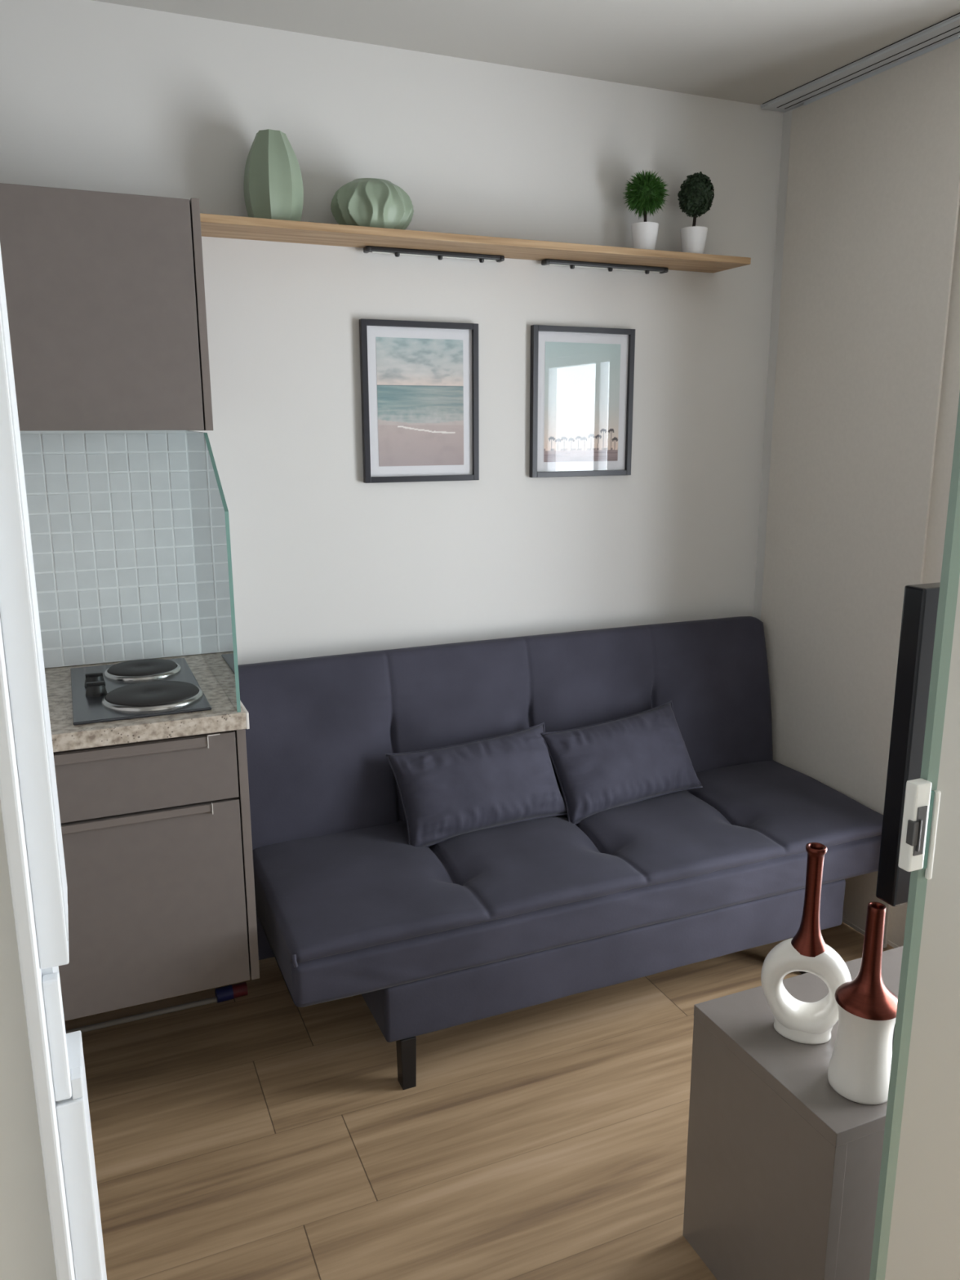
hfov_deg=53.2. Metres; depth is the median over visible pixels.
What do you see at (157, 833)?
base cabinet
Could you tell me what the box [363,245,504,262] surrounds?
light bar
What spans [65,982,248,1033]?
toe kick
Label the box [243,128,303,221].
vase
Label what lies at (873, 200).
sliding panel
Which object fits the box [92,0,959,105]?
ceiling
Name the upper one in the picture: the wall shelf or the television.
the wall shelf
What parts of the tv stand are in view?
panel, panel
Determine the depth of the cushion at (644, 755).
2.88 m
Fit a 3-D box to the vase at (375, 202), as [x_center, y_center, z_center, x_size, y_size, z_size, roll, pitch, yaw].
[-0.281,-1.133,2.516,0.221,0.127,0.176,-5,14,-23]
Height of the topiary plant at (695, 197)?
0.244 m
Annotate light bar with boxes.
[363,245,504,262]
[541,258,668,274]
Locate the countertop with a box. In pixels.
[44,653,249,751]
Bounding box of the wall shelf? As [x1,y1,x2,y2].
[200,213,751,272]
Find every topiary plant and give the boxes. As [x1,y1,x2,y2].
[622,169,669,249]
[677,171,714,253]
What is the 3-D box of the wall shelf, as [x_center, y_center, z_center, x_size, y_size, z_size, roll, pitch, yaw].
[0.031,-1.093,2.668,1.637,0.019,0.183,-5,14,-23]
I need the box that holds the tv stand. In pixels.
[682,946,902,1279]
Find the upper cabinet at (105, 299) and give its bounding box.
[0,182,213,431]
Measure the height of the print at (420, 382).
0.356 m
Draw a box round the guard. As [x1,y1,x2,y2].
[185,430,240,711]
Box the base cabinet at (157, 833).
[53,728,259,1021]
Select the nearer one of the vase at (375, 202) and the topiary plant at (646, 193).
the vase at (375, 202)
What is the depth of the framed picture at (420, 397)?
2.76 m
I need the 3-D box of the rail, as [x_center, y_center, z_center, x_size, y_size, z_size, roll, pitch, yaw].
[1.310,-1.499,2.216,0.149,0.013,1.836,-5,14,-23]
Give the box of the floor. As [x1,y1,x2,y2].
[64,921,893,1279]
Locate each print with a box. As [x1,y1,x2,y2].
[375,337,463,466]
[543,341,620,462]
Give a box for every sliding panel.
[760,35,959,947]
[887,200,959,948]
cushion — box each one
[385,722,567,847]
[540,701,702,824]
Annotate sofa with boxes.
[238,616,883,1089]
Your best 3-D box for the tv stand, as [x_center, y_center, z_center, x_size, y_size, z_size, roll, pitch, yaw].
[1.016,0.919,1.917,1.178,0.514,0.368,-5,14,-23]
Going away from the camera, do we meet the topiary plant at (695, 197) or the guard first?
the guard
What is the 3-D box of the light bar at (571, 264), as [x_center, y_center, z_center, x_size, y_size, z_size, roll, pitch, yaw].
[0.380,-1.121,2.889,0.424,0.022,0.032,-5,14,-23]
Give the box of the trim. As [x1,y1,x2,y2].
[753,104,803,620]
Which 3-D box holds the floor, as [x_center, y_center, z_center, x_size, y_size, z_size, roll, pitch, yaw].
[0.438,1.323,1.476,3.650,0.080,3.800,-5,14,-23]
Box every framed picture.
[359,318,479,483]
[529,324,635,477]
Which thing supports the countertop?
on the base cabinet at (157, 833)
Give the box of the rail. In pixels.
[760,12,959,112]
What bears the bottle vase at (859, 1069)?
on the tv stand
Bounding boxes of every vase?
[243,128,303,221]
[330,177,413,229]
[760,842,851,1044]
[827,902,897,1104]
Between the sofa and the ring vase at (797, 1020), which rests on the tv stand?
the ring vase at (797, 1020)
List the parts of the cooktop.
knob, knob, burner plate, burner plate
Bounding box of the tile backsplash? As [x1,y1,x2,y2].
[19,430,200,667]
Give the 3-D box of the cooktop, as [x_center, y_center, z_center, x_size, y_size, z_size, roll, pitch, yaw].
[-0.829,0.100,2.306,0.285,0.036,0.517,-5,14,-23]
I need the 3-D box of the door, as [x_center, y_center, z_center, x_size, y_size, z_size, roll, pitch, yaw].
[0.724,0.239,1.190,0.534,2.142,0.022,-5,14,-23]
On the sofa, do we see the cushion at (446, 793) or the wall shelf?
the cushion at (446, 793)
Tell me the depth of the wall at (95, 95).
2.75 m
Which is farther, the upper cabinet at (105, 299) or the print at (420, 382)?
the print at (420, 382)
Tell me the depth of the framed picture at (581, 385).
2.96 m
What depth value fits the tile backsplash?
2.51 m
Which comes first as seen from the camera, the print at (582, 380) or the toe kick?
the toe kick
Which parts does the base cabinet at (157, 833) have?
door handle, drawer, panel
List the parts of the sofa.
panel, leg, backrest, seat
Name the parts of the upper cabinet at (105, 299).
panel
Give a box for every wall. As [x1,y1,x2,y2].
[0,0,783,668]
[0,800,57,1279]
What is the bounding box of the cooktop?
[70,657,211,724]
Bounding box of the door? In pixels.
[869,392,959,1279]
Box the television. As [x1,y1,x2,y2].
[875,582,940,1049]
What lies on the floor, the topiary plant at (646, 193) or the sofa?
the sofa
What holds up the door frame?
attached to the wall at (26, 1244)
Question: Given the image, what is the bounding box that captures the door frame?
[0,245,106,1279]
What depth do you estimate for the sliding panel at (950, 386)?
2.63 m

